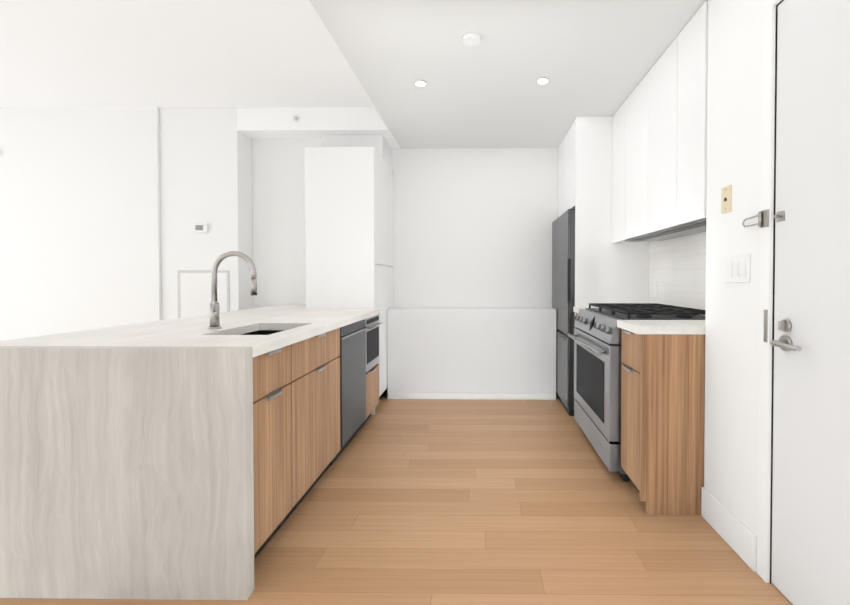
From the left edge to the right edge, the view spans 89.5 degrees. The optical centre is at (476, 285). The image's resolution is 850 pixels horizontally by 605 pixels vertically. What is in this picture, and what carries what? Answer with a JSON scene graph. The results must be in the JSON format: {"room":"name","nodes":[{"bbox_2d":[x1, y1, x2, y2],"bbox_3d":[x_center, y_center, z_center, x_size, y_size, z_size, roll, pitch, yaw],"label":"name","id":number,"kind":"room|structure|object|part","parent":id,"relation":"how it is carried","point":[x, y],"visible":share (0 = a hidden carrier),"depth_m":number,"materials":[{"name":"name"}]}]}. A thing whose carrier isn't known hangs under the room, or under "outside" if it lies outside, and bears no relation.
{"room":"kitchen","nodes":[
{"label":"kitchen","id":0,"kind":"room"},
{"bbox_2d":[0,107,252,340],"bbox_3d":[-4.052,-0.253,4.006,3.870,2.650,0.450,0,1,1],"label":"wall","id":1,"kind":"structure","parent":0,"point":[80,219],"depth_m":3.77,"materials":[{"name":"white paint"}]},
{"bbox_2d":[193,223,207,232],"bbox_3d":[-2.444,-0.510,3.775,0.124,0.086,0.025,0,1,1],"label":"thermostat","id":2,"kind":"object","parent":1,"relation":"attached to","point":[200,227],"visible":1,"depth_m":3.76,"materials":[{"name":"white plastic"}]},
{"bbox_2d":[177,270,229,317],"bbox_3d":[-2.431,0.260,3.797,0.463,0.792,0.006,0,1,1],"label":"panel frame","id":3,"kind":"object","parent":1,"relation":"attached to","point":[194,293],"visible":0.5,"depth_m":3.79,"materials":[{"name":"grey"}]},
{"bbox_2d":[0,0,372,107],"bbox_3d":[-3.422,-1.600,0.581,5.208,0.150,6.398,0,1,1],"label":"ceiling","id":4,"kind":"structure","parent":0,"point":[183,53],"depth_m":2.90,"materials":[{"name":"white paint"}]},
{"bbox_2d":[252,139,320,307],"bbox_3d":[-1.766,-0.154,4.116,0.696,2.450,0.180,0,1,1],"label":"wall","id":5,"kind":"structure","parent":0,"point":[278,209],"depth_m":4.02,"materials":[{"name":"white paint"}]},
{"bbox_2d":[237,107,400,148],"bbox_3d":[-1.442,-1.579,4.110,1.348,0.400,0.700,0,1,1],"label":"ceiling bulkhead","id":6,"kind":"object","parent":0,"point":[278,123],"visible":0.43,"depth_m":3.77,"materials":[{"name":"white paint"}]},
{"bbox_2d":[293,115,299,121],"bbox_3d":[-1.590,-1.476,3.748,0.064,0.064,0.030,0,1,1],"label":"sprinkler","id":7,"kind":"object","parent":6,"relation":"attached to","point":[296,118],"visible":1,"depth_m":3.76,"materials":[{"name":"white plastic"}]},
{"bbox_2d":[307,0,388,129],"bbox_3d":[-0.811,-1.423,0.554,0.010,0.198,6.398,0,1,1],"label":"ceiling soffit","id":8,"kind":"structure","parent":0,"point":[309,2],"depth_m":2.51,"materials":[{"name":"white paint"}]},
{"bbox_2d":[0,391,792,604],"bbox_3d":[-2.222,1.180,0.961,7.600,0.120,7.100,0,1,1],"label":"floor","id":9,"kind":"structure","parent":0,"point":[459,502],"depth_m":1.91,"materials":[{"name":"brown wood"}]},
{"bbox_2d":[0,311,382,599],"bbox_3d":[-1.323,0.671,2.527,1.082,0.849,2.046,0,1,1],"label":"kitchen island","id":10,"kind":"object","parent":9,"relation":"on","point":[190,458],"depth_m":1.50,"materials":[{"name":"stone"}]},
{"bbox_2d":[0,307,327,354],"bbox_3d":[-1.534,0.225,2.548,0.660,0.040,1.998,0,1,1],"label":"island countertop","id":11,"kind":"structure","parent":10,"relation":"on","point":[124,339],"depth_m":1.91,"materials":[{"name":"white stone"}]},
{"bbox_2d":[208,251,256,328],"bbox_3d":[-1.202,0.021,2.088,0.240,0.382,0.085,0,1,1],"label":"kitchen faucet","id":12,"kind":"object","parent":11,"relation":"on","point":[214,305],"depth_m":2.09,"materials":[{"name":"silver metal"}]},
{"bbox_2d":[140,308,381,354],"bbox_3d":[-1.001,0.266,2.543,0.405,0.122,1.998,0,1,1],"label":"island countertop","id":13,"kind":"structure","parent":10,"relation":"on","point":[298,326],"depth_m":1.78,"materials":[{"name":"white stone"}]},
{"bbox_2d":[330,319,365,465],"bbox_3d":[-1.093,0.667,2.839,0.574,0.847,0.536,0,1,1],"label":"dishwasher","id":14,"kind":"object","parent":10,"relation":"in","point":[352,336],"depth_m":2.78,"materials":[{"name":"grey metal"}]},
{"bbox_3d":[-1.064,0.438,3.325,0.582,0.399,0.424,0,1,1],"label":"microwave drawer","id":15,"kind":"part","parent":10,"relation":"part of","materials":[{"name":"grey metal"}]},
{"bbox_2d":[305,135,393,414],"bbox_3d":[-1.130,-0.150,3.928,0.571,2.448,0.778,0,1,1],"label":"pantry cabinet","id":16,"kind":"object","parent":9,"relation":"on","point":[349,214],"visible":0.75,"depth_m":3.54,"materials":[{"name":"white paint"}]},
{"bbox_2d":[387,307,555,392],"bbox_3d":[-0.044,0.645,4.163,1.589,0.850,0.308,0,1,1],"label":"wall ledge","id":17,"kind":"object","parent":9,"relation":"on","point":[471,349],"visible":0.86,"depth_m":4.01,"materials":[{"name":"grey paint"}]},
{"bbox_2d":[388,393,555,399],"bbox_3d":[-0.046,1.042,4.009,1.583,0.059,0.012,0,1,1],"label":"baseboard","id":18,"kind":"structure","parent":17,"relation":"attached to","point":[501,396],"depth_m":4.00,"materials":[{"name":"white paint"}]},
{"bbox_2d":[552,209,574,415],"bbox_3d":[1.072,0.219,3.888,0.639,1.710,0.810,0,1,1],"label":"refrigerator","id":19,"kind":"object","parent":9,"relation":"on","point":[563,264],"visible":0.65,"depth_m":3.63,"materials":[{"name":"grey metal"}]},
{"bbox_2d":[573,307,598,314],"bbox_3d":[1.095,0.627,3.365,0.618,0.910,0.195,0,1,1],"label":"countertop","id":20,"kind":"structure","parent":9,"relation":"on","point":[576,309],"depth_m":3.36,"materials":[{"name":"white stone"}]},
{"bbox_2d":[574,116,649,398],"bbox_3d":[1.103,-0.143,3.463,0.603,2.448,0.020,0,1,1],"label":"wall","id":21,"kind":"structure","parent":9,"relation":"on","point":[607,270],"depth_m":3.45,"materials":[{"name":"white paint"}]},
{"bbox_2d":[568,303,705,481],"bbox_3d":[1.037,0.616,2.810,0.705,0.950,0.908,0,1,1],"label":"range","id":22,"kind":"object","parent":9,"relation":"on","point":[596,337],"visible":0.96,"depth_m":2.55,"materials":[{"name":"silver metal"}]},
{"bbox_2d":[617,320,704,514],"bbox_3d":[1.081,0.645,2.193,0.618,0.910,0.311,0,1,1],"label":"base cabinet","id":23,"kind":"object","parent":9,"relation":"on","point":[662,407],"visible":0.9,"depth_m":2.04,"materials":[{"name":"brown wood"}]},
{"bbox_2d":[392,148,557,306],"bbox_3d":[0.001,-0.159,4.386,2.828,2.450,0.160,0,1,1],"label":"wall","id":24,"kind":"structure","parent":0,"point":[472,227],"depth_m":4.30,"materials":[{"name":"white paint"}]},
{"bbox_2d":[309,0,707,148],"bbox_3d":[0.388,-1.530,0.890,2.380,0.400,7.100,0,1,1],"label":"ceiling","id":25,"kind":"structure","parent":0,"point":[593,57],"depth_m":2.55,"materials":[{"name":"paint"}]},
{"bbox_2d":[413,80,426,86],"bbox_3d":[-0.376,-1.356,2.859,0.094,0.008,0.094,0,1,1],"label":"recessed light","id":26,"kind":"object","parent":25,"relation":"in","point":[420,83],"visible":1,"depth_m":2.85,"materials":[{"name":"white plastic"}]},
{"bbox_2d":[463,32,480,45],"bbox_3d":[-0.026,-1.338,2.318,0.100,0.027,0.100,0,1,1],"label":"smoke detector","id":27,"kind":"object","parent":25,"relation":"attached to","point":[471,38],"visible":1,"depth_m":2.30,"materials":[{"name":"white plastic"}]},
{"bbox_2d":[536,77,549,84],"bbox_3d":[0.441,-1.355,2.822,0.094,0.008,0.094,0,1,1],"label":"recessed light","id":28,"kind":"object","parent":25,"relation":"in","point":[543,80],"visible":1,"depth_m":2.81,"materials":[{"name":"white plastic"}]},
{"bbox_2d":[704,0,763,535],"bbox_3d":[1.214,-0.086,-0.313,0.300,2.450,4.670,0,1,1],"label":"wall","id":29,"kind":"structure","parent":0,"point":[734,87],"depth_m":1.80,"materials":[{"name":"white paint"}]},
{"bbox_2d":[672,1,707,227],"bbox_3d":[1.236,-0.838,2.157,0.308,1.018,0.286,0,1,1],"label":"upper cabinet","id":30,"kind":"object","parent":29,"relation":"attached to","point":[690,47],"depth_m":2.15,"materials":[{"name":"white paint"}]},
{"bbox_2d":[721,185,731,213],"bbox_3d":[1.084,-0.374,1.850,0.009,0.114,0.070,0,1,1],"label":"wall plate","id":31,"kind":"object","parent":29,"relation":"attached to","point":[726,194],"visible":1,"depth_m":1.84,"materials":[{"name":"beige plastic"}]},
{"bbox_2d":[701,487,756,571],"bbox_3d":[1.057,1.068,-0.288,0.014,0.139,4.659,0,1,1],"label":"baseboard","id":32,"kind":"structure","parent":29,"relation":"attached to","point":[736,534],"depth_m":1.80,"materials":[{"name":"white paint"}]},
{"bbox_2d":[726,254,749,282],"bbox_3d":[1.082,-0.070,1.770,0.010,0.114,0.162,0,1,1],"label":"light switch","id":33,"kind":"object","parent":29,"relation":"attached to","point":[738,268],"visible":1,"depth_m":1.75,"materials":[{"name":"white plastic"}]},
{"bbox_2d":[742,209,768,227],"bbox_3d":[1.072,-0.251,1.642,0.017,0.064,0.140,0,1,1],"label":"guard","id":34,"kind":"object","parent":29,"relation":"attached to","point":[763,218],"visible":1,"depth_m":1.60,"materials":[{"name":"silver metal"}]},
{"bbox_2d":[757,0,783,582],"bbox_3d":[1.154,0.026,1.113,0.162,2.182,1.027,0,1,1],"label":"door frame","id":35,"kind":"structure","parent":29,"relation":"attached to","point":[767,279],"depth_m":1.59,"materials":[{"name":"white paint"}]},
{"bbox_2d":[770,0,849,604],"bbox_3d":[1.085,0.050,1.110,0.104,2.123,0.918,0,1,1],"label":"entry door","id":36,"kind":"structure","parent":29,"relation":"in","point":[810,342],"depth_m":1.39,"materials":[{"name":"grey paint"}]},
{"bbox_2d":[773,211,784,221],"bbox_3d":[1.086,-0.249,1.534,0.022,0.036,0.038,0,1,1],"label":"stud","id":37,"kind":"object","parent":36,"relation":"attached to","point":[779,216],"visible":0.96,"depth_m":1.53,"materials":[{"name":"silver metal"}]},
{"bbox_3d":[1.479,-0.141,3.235,0.150,2.450,2.428,0,1,1],"label":"wall","id":38,"kind":"structure","parent":0,"visible":0},
{"bbox_2d":[558,120,574,216],"bbox_3d":[1.111,-1.017,3.870,0.598,0.713,0.816,0,1,1],"label":"upper cabinet","id":39,"kind":"object","parent":38,"relation":"attached to","point":[566,174],"visible":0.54,"depth_m":3.79,"materials":[{"name":"white paint"}]},
{"bbox_2d":[612,103,654,242],"bbox_3d":[1.249,-0.856,3.280,0.308,1.018,0.317,0,1,1],"label":"upper cabinet","id":40,"kind":"object","parent":38,"relation":"attached to","point":[618,118],"depth_m":3.28,"materials":[{"name":"white paint"}]},
{"bbox_2d":[624,219,705,241],"bbox_3d":[1.252,-0.329,2.640,0.268,0.010,1.203,0,1,1],"label":"range hood","id":41,"kind":"object","parent":40,"relation":"attached to","point":[699,226],"visible":0.6,"depth_m":2.61,"materials":[{"name":"silver metal"}]},
{"bbox_2d":[624,78,643,240],"bbox_3d":[1.245,-0.850,2.911,0.308,1.018,0.421,0,1,1],"label":"upper cabinet","id":42,"kind":"object","parent":38,"relation":"attached to","point":[634,104],"depth_m":2.94,"materials":[{"name":"white paint"}]},
{"bbox_2d":[644,43,671,234],"bbox_3d":[1.240,-0.844,2.500,0.308,1.018,0.400,0,1,1],"label":"upper cabinet","id":43,"kind":"object","parent":38,"relation":"attached to","point":[659,168],"depth_m":2.54,"materials":[{"name":"white paint"}]},
{"bbox_2d":[649,232,705,315],"bbox_3d":[1.394,-0.078,2.736,0.008,0.518,1.424,0,1,1],"label":"tile backsplash","id":44,"kind":"structure","parent":38,"relation":"attached to","point":[677,270],"depth_m":2.92,"materials":[{"name":"white tile"}]},
{"bbox_2d":[653,282,656,296],"bbox_3d":[1.394,0.028,3.323,0.005,0.114,0.070,0,1,1],"label":"outlet","id":45,"kind":"object","parent":44,"relation":"attached to","point":[655,289],"visible":1,"depth_m":3.31,"materials":[{"name":"white plastic"}]}
]}

